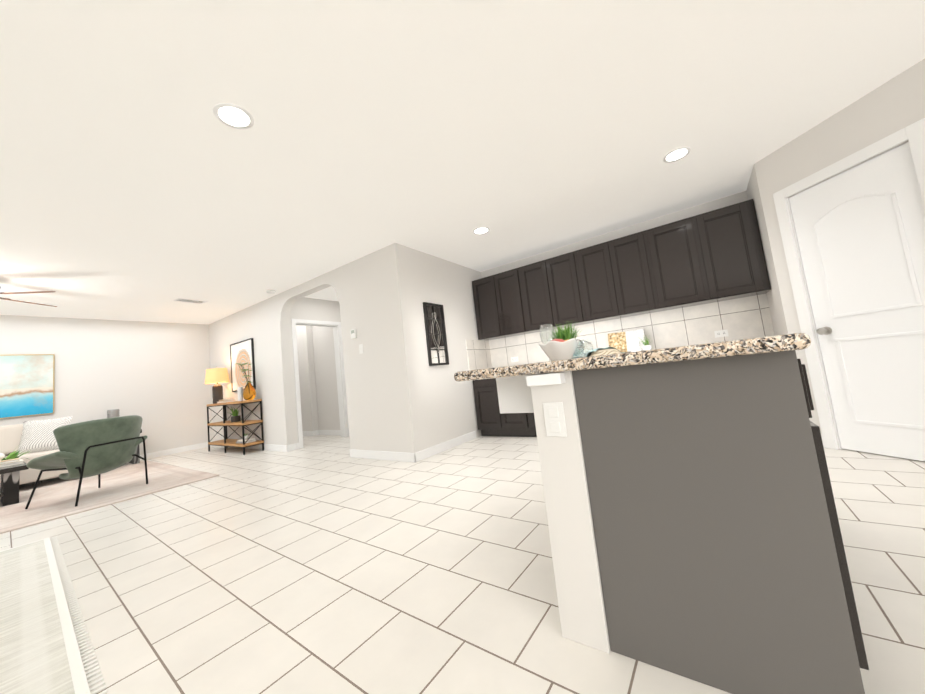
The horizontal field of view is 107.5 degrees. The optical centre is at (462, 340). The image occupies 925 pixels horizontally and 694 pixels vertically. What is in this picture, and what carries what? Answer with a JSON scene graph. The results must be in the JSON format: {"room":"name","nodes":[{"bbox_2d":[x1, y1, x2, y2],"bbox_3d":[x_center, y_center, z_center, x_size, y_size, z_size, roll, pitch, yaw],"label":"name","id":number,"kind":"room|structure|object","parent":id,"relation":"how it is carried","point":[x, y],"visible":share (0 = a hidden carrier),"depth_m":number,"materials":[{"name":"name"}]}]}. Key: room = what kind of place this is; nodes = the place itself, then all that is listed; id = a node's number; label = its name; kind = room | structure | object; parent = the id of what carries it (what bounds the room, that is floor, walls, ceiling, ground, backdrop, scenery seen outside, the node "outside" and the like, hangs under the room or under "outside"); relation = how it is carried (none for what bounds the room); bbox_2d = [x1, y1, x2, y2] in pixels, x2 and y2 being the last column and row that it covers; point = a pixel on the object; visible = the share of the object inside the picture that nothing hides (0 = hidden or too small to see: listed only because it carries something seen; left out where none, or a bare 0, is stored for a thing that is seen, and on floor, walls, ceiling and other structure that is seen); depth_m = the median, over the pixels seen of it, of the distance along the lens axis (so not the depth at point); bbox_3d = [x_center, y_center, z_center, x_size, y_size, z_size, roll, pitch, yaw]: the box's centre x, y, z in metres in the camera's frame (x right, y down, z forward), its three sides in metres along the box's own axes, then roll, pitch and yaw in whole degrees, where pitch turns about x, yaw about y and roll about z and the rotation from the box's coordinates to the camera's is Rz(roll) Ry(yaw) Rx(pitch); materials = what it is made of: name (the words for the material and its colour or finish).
{"room":"dining room","nodes":[
{"label":"dining room","id":0,"kind":"room"},
{"bbox_2d":[0,315,212,454],"bbox_3d":[-6.989,0.854,4.568,0.140,2.500,8.690,-10,-7,34],"label":"wall","id":1,"kind":"structure","parent":0,"point":[152,374],"depth_m":6.03,"materials":[{"name":"white paint"}]},
{"bbox_2d":[0,354,54,418],"bbox_3d":[-6.925,0.653,4.552,0.036,0.924,1.854,-10,-7,34],"label":"painting","id":2,"kind":"object","parent":1,"relation":"attached to","point":[26,384],"visible":0.97,"depth_m":5.09,"materials":[{"name":"fabric"}]},
{"bbox_2d":[21,441,211,484],"bbox_3d":[-7.131,2.021,3.930,0.018,0.100,7.220,-10,-7,34],"label":"baseboard","id":3,"kind":"structure","parent":1,"relation":"attached to","point":[201,445],"depth_m":6.37,"materials":[{"name":"white"}]},
{"bbox_2d":[209,246,404,451],"bbox_3d":[-2.940,0.502,5.517,5.460,2.500,0.140,-10,-7,34],"label":"wall","id":4,"kind":"structure","parent":0,"point":[361,286],"depth_m":4.45,"materials":[{"name":"white paint"}]},
{"bbox_2d":[230,338,255,391],"bbox_3d":[-3.993,0.451,6.148,0.890,0.890,0.032,-10,-7,34],"label":"art","id":5,"kind":"object","parent":4,"relation":"attached to","point":[241,352],"visible":0.83,"depth_m":6.14,"materials":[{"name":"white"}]},
{"bbox_2d":[212,441,288,451],"bbox_3d":[-3.876,1.869,6.055,2.888,0.100,0.018,-10,-7,34],"label":"baseboard","id":6,"kind":"structure","parent":4,"relation":"attached to","point":[283,448],"depth_m":5.52,"materials":[{"name":"white"}]},
{"bbox_2d":[350,329,356,338],"bbox_3d":[-1.394,-0.092,4.341,0.090,0.120,0.027,-10,-7,34],"label":"thermostat","id":7,"kind":"object","parent":4,"relation":"attached to","point":[353,333],"visible":0.98,"depth_m":4.32,"materials":[{"name":"white plastic"}]},
{"bbox_2d":[359,344,363,353],"bbox_3d":[-1.276,0.100,4.263,0.075,0.120,0.014,-10,-7,34],"label":"light switch","id":8,"kind":"object","parent":4,"relation":"attached to","point":[361,351],"visible":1,"depth_m":4.26,"materials":[{"name":"white plastic"}]},
{"bbox_2d":[350,449,412,461],"bbox_3d":[-0.997,1.362,4.047,1.121,0.100,0.018,-10,-7,34],"label":"baseboard","id":9,"kind":"structure","parent":4,"relation":"attached to","point":[412,457],"depth_m":4.00,"materials":[{"name":"white"}]},
{"bbox_2d":[296,325,318,430],"bbox_3d":[-3.801,0.776,7.391,1.860,2.500,0.129,-10,-7,34],"label":"wall","id":10,"kind":"structure","parent":0,"point":[308,397],"depth_m":6.88,"materials":[{"name":"white paint"}]},
{"bbox_2d":[303,431,313,435],"bbox_3d":[-3.706,1.962,7.216,1.874,0.100,0.018,-10,-7,34],"label":"baseboard","id":11,"kind":"structure","parent":10,"relation":"attached to","point":[305,433],"depth_m":6.76,"materials":[{"name":"white wood"}]},
{"bbox_2d":[289,297,345,442],"bbox_3d":[-2.520,0.498,5.943,0.140,2.500,1.040,-10,-7,34],"label":"wall","id":12,"kind":"structure","parent":0,"point":[304,308],"depth_m":5.87,"materials":[{"name":"white paint"}]},
{"bbox_2d":[291,319,348,448],"bbox_3d":[-2.494,0.692,5.915,0.158,2.105,0.940,-10,-7,34],"label":"door frame","id":13,"kind":"structure","parent":12,"relation":"attached to","point":[344,424],"depth_m":6.15,"materials":[{"name":"white wood"}]},
{"bbox_2d":[312,326,339,429],"bbox_3d":[-2.262,0.521,6.483,5.460,2.500,0.140,-10,-7,34],"label":"wall","id":14,"kind":"structure","parent":0,"point":[326,380],"depth_m":6.70,"materials":[{"name":"white paint"}]},
{"bbox_2d":[317,430,340,434],"bbox_3d":[-2.519,1.768,6.542,0.900,0.100,0.018,-10,-7,34],"label":"baseboard","id":15,"kind":"structure","parent":14,"relation":"attached to","point":[320,432],"depth_m":6.60,"materials":[{"name":"white wood"}]},
{"bbox_2d":[387,243,480,452],"bbox_3d":[-0.168,0.116,4.643,0.140,2.500,1.880,-10,-7,34],"label":"wall","id":16,"kind":"structure","parent":0,"point":[437,404],"depth_m":4.18,"materials":[{"name":"white paint"}]},
{"bbox_2d":[423,302,448,365],"bbox_3d":[-0.332,-0.085,4.304,0.030,0.790,0.370,-10,-7,34],"label":"decor","id":17,"kind":"object","parent":16,"relation":"attached to","point":[436,337],"visible":1,"depth_m":4.29,"materials":[{"name":"grey metal"}]},
{"bbox_2d":[412,431,475,462],"bbox_3d":[-0.169,1.287,4.210,0.013,0.100,1.234,-10,-7,34],"label":"baseboard","id":18,"kind":"structure","parent":16,"relation":"attached to","point":[418,456],"depth_m":4.10,"materials":[{"name":"white"}]},
{"bbox_2d":[466,340,491,369],"bbox_3d":[0.255,0.216,5.088,0.012,0.464,0.638,-10,-7,34],"label":"backsplash","id":19,"kind":"structure","parent":16,"relation":"attached to","point":[478,355],"depth_m":5.06,"materials":[{"name":"tile"}]},
{"bbox_2d":[0,435,924,693],"bbox_3d":[-1.596,1.287,1.426,12.650,0.120,9.750,-10,-7,34],"label":"floor","id":20,"kind":"structure","parent":0,"point":[322,564],"depth_m":1.58,"materials":[{"name":"tile"}]},
{"bbox_2d":[0,536,106,693],"bbox_3d":[-2.573,1.252,0.656,3.280,0.014,2.435,-10,-7,37],"label":"dining rug","id":21,"kind":"object","parent":20,"relation":"on","point":[40,652],"visible":0.9,"depth_m":1.47,"materials":[{"name":"beige fabric"}]},
{"bbox_2d":[0,461,218,533],"bbox_3d":[-5.302,1.806,3.312,2.990,0.012,4.000,-10,-7,34],"label":"living room rug","id":22,"kind":"object","parent":20,"relation":"on","point":[53,500],"visible":1,"depth_m":3.92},
{"bbox_2d":[0,447,29,505],"bbox_3d":[-5.650,1.432,3.539,0.866,0.844,1.560,-10,-7,34],"label":"coffee table","id":23,"kind":"object","parent":22,"relation":"on","point":[12,465],"visible":0.96,"depth_m":3.78,"materials":[{"name":"black"}]},
{"bbox_2d":[0,416,72,487],"bbox_3d":[-6.429,1.516,4.193,0.905,0.972,2.406,-10,-7,34],"label":"sofa","id":24,"kind":"object","parent":22,"relation":"on","point":[36,439],"visible":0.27,"depth_m":4.71,"materials":[{"name":"white fabric"}]},
{"bbox_2d":[25,415,147,508],"bbox_3d":[-4.105,1.291,3.762,0.738,0.827,0.842,-7,-6,8],"label":"chair","id":25,"kind":"object","parent":22,"relation":"on","point":[98,447],"visible":1,"depth_m":3.57,"materials":[{"name":"fabric"}]},
{"bbox_2d":[107,409,141,463],"bbox_3d":[-5.710,1.591,5.562,0.400,0.928,0.590,-10,-7,34],"label":"side table","id":26,"kind":"object","parent":22,"relation":"on","point":[113,413],"visible":0.29,"depth_m":5.59,"materials":[{"name":"black"}]},
{"bbox_2d":[107,409,119,433],"bbox_3d":[-5.745,1.319,5.580,0.150,0.380,0.150,-10,-7,34],"label":"vase","id":27,"kind":"object","parent":26,"relation":"on","point":[113,413],"depth_m":5.54,"materials":[{"name":"glass"}]},
{"bbox_2d":[204,363,263,454],"bbox_3d":[-4.043,1.151,5.926,1.560,1.533,0.405,-10,-7,34],"label":"console","id":28,"kind":"object","parent":20,"relation":"on","point":[216,375],"visible":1,"depth_m":5.84,"materials":[{"name":"brown wood"}]},
{"bbox_2d":[472,378,527,436],"bbox_3d":[0.666,0.861,4.797,0.795,0.876,0.613,-10,-7,34],"label":"base cabinet","id":29,"kind":"object","parent":20,"relation":"on","point":[492,420],"depth_m":4.62,"materials":[{"name":"wood"}]},
{"bbox_2d":[524,413,536,436],"bbox_3d":[1.309,0.748,4.349,0.789,0.876,0.613,-10,-7,34],"label":"base cabinet","id":30,"kind":"object","parent":20,"relation":"on","point":[531,420],"depth_m":4.31,"materials":[{"name":"wood"}]},
{"bbox_2d":[466,341,868,693],"bbox_3d":[0.867,0.530,1.571,0.940,0.876,1.420,-10,-7,34],"label":"kitchen island","id":31,"kind":"object","parent":20,"relation":"on","point":[694,526],"depth_m":0.93,"materials":[{"name":"grey paint"}]},
{"bbox_2d":[454,333,810,380],"bbox_3d":[0.796,0.082,1.654,1.020,0.040,1.470,-10,-7,34],"label":"island countertop","id":32,"kind":"structure","parent":31,"relation":"on","point":[795,338],"depth_m":0.94,"materials":[{"name":"multicoloured stone"}]},
{"bbox_2d":[538,338,579,360],"bbox_3d":[0.486,0.042,1.691,0.186,0.112,0.205,-10,-7,34],"label":"fruit bowl","id":33,"kind":"object","parent":32,"relation":"on","point":[557,349],"visible":0.88,"depth_m":1.63,"materials":[{"name":"white ceramic"}]},
{"bbox_2d":[540,320,624,358],"bbox_3d":[0.642,-0.026,1.922,0.508,0.257,0.649,-10,-7,34],"label":"decor","id":34,"kind":"object","parent":32,"relation":"on","point":[565,334],"visible":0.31,"depth_m":1.96,"materials":[{"name":"multicoloured plant"}]},
{"bbox_2d":[608,329,651,352],"bbox_3d":[1.945,0.011,3.936,0.520,0.285,0.378,-10,-7,34],"label":"decor","id":35,"kind":"object","parent":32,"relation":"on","point":[630,341],"visible":0.79,"depth_m":4.06,"materials":[{"name":"multicoloured"}]},
{"bbox_2d":[0,0,924,324],"bbox_3d":[-1.879,-1.306,1.675,12.650,0.120,9.750,-10,-7,34],"label":"ceiling","id":36,"kind":"structure","parent":0,"point":[140,180],"depth_m":2.16,"materials":[{"name":"white paint"}]},
{"bbox_2d":[0,286,56,306],"bbox_3d":[-5.256,-0.365,3.600,1.297,0.646,1.278,-10,-7,34],"label":"ceiling fan","id":37,"kind":"object","parent":36,"relation":"hanging from","point":[26,293],"visible":1,"depth_m":3.78,"materials":[{"name":"brown metal"}]},
{"bbox_2d":[173,298,207,303],"bbox_3d":[-4.273,-0.626,5.338,0.180,0.012,0.380,-9,-6,27],"label":"ceiling vent","id":38,"kind":"object","parent":36,"relation":"in","point":[190,300],"visible":1,"depth_m":5.31,"materials":[{"name":"white metal"}]},
{"bbox_2d":[213,103,253,128],"bbox_3d":[-1.304,-1.279,1.937,0.196,0.006,0.196,-10,-7,34],"label":"recessed light","id":39,"kind":"object","parent":36,"relation":"in","point":[233,116],"visible":1,"depth_m":1.93,"materials":[{"name":"white plastic"}]},
{"bbox_2d":[266,290,275,293],"bbox_3d":[-2.975,-0.761,5.273,0.136,0.036,0.136,-10,-7,34],"label":"smoke detector","id":40,"kind":"object","parent":36,"relation":"attached to","point":[271,291],"visible":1,"depth_m":5.24,"materials":[{"name":"white plastic"}]},
{"bbox_2d":[473,227,489,234],"bbox_3d":[0.214,-1.259,3.877,0.196,0.006,0.196,-10,-7,34],"label":"recessed light","id":41,"kind":"object","parent":36,"relation":"in","point":[480,230],"visible":1,"depth_m":3.87,"materials":[{"name":"white"}]},
{"bbox_2d":[663,147,690,162],"bbox_3d":[1.764,-1.532,2.796,0.196,0.006,0.196,-10,-7,34],"label":"recessed light","id":42,"kind":"object","parent":36,"relation":"in","point":[676,154],"visible":1,"depth_m":2.79,"materials":[{"name":"white plastic"}]},
{"bbox_2d":[481,191,761,339],"bbox_3d":[3.152,-0.350,3.559,6.890,2.500,0.140,-10,-7,34],"label":"wall","id":43,"kind":"structure","parent":0,"point":[694,211],"depth_m":4.25,"materials":[{"name":"white paint"}]},
{"bbox_2d":[472,277,495,339],"bbox_3d":[0.460,-0.496,5.141,0.459,0.910,0.334,-10,-7,34],"label":"upper cabinet","id":44,"kind":"object","parent":43,"relation":"attached to","point":[486,330],"depth_m":5.05,"materials":[{"name":"brown wood"}]},
{"bbox_2d":[488,268,527,338],"bbox_3d":[0.732,-0.544,4.951,0.460,0.910,0.334,-10,-7,34],"label":"upper cabinet","id":45,"kind":"object","parent":43,"relation":"attached to","point":[507,315],"depth_m":4.84,"materials":[{"name":"brown wood"}]},
{"bbox_2d":[516,261,547,333],"bbox_3d":[1.104,-0.609,4.691,0.456,0.910,0.334,-10,-7,34],"label":"upper cabinet","id":46,"kind":"object","parent":43,"relation":"attached to","point":[531,289],"depth_m":4.61,"materials":[{"name":"brown wood"}]},
{"bbox_2d":[540,252,587,329],"bbox_3d":[1.374,-0.657,4.503,0.456,0.910,0.334,-10,-7,34],"label":"upper cabinet","id":47,"kind":"object","parent":43,"relation":"attached to","point":[558,273],"depth_m":4.38,"materials":[{"name":"brown wood"}]},
{"bbox_2d":[572,244,611,322],"bbox_3d":[1.745,-0.722,4.244,0.457,0.910,0.334,-10,-7,34],"label":"upper cabinet","id":48,"kind":"object","parent":43,"relation":"attached to","point":[590,279],"depth_m":4.16,"materials":[{"name":"brown wood"}]},
{"bbox_2d":[600,231,659,318],"bbox_3d":[2.015,-0.770,4.055,0.457,0.910,0.334,-10,-7,34],"label":"upper cabinet","id":49,"kind":"object","parent":43,"relation":"attached to","point":[625,258],"depth_m":3.94,"materials":[{"name":"brown wood"}]},
{"bbox_2d":[489,294,774,367],"bbox_3d":[1.794,-0.016,4.411,3.344,0.464,0.012,-10,-7,34],"label":"backsplash","id":50,"kind":"structure","parent":43,"relation":"attached to","point":[744,318],"depth_m":3.94,"materials":[{"name":"tile"}]},
{"bbox_2d":[511,357,517,361],"bbox_3d":[0.784,0.277,5.101,0.116,0.073,0.008,-10,-7,34],"label":"electrical outlet","id":51,"kind":"object","parent":50,"relation":"attached to","point":[514,359],"visible":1,"depth_m":5.10,"materials":[{"name":"white plastic"}]},
{"bbox_2d":[714,330,728,337],"bbox_3d":[2.813,-0.080,3.685,0.116,0.073,0.008,-10,-7,34],"label":"electrical outlet","id":52,"kind":"object","parent":50,"relation":"attached to","point":[721,333],"visible":1,"depth_m":3.68,"materials":[{"name":"white plastic"}]},
{"bbox_2d":[644,217,707,310],"bbox_3d":[2.387,-0.835,3.796,0.460,0.910,0.334,-10,-7,34],"label":"upper cabinet","id":53,"kind":"object","parent":43,"relation":"attached to","point":[673,257],"depth_m":3.67,"materials":[{"name":"brown wood"}]},
{"bbox_2d":[692,199,770,302],"bbox_3d":[2.773,-0.903,3.527,0.490,0.910,0.334,-10,-7,34],"label":"upper cabinet","id":54,"kind":"object","parent":43,"relation":"attached to","point":[716,255],"depth_m":3.40,"materials":[{"name":"brown wood"}]},
{"bbox_2d":[746,166,787,335],"bbox_3d":[3.011,-0.371,3.182,0.125,2.500,0.640,-10,-7,34],"label":"wall","id":55,"kind":"structure","parent":0,"point":[774,299],"depth_m":3.17,"materials":[{"name":"white paint"}]},
{"bbox_2d":[754,59,924,447],"bbox_3d":[2.995,-0.479,2.035,0.120,2.500,1.900,-5,-6,-10],"label":"wall","id":56,"kind":"structure","parent":0,"point":[892,105],"depth_m":2.55,"materials":[{"name":"white paint"}]},
{"bbox_2d":[773,118,924,460],"bbox_3d":[2.913,-0.258,2.409,0.188,2.150,0.870,-5,-6,-10],"label":"door","id":57,"kind":"structure","parent":56,"relation":"attached to","point":[859,233],"depth_m":2.43,"materials":[{"name":"white wood"}]}
]}

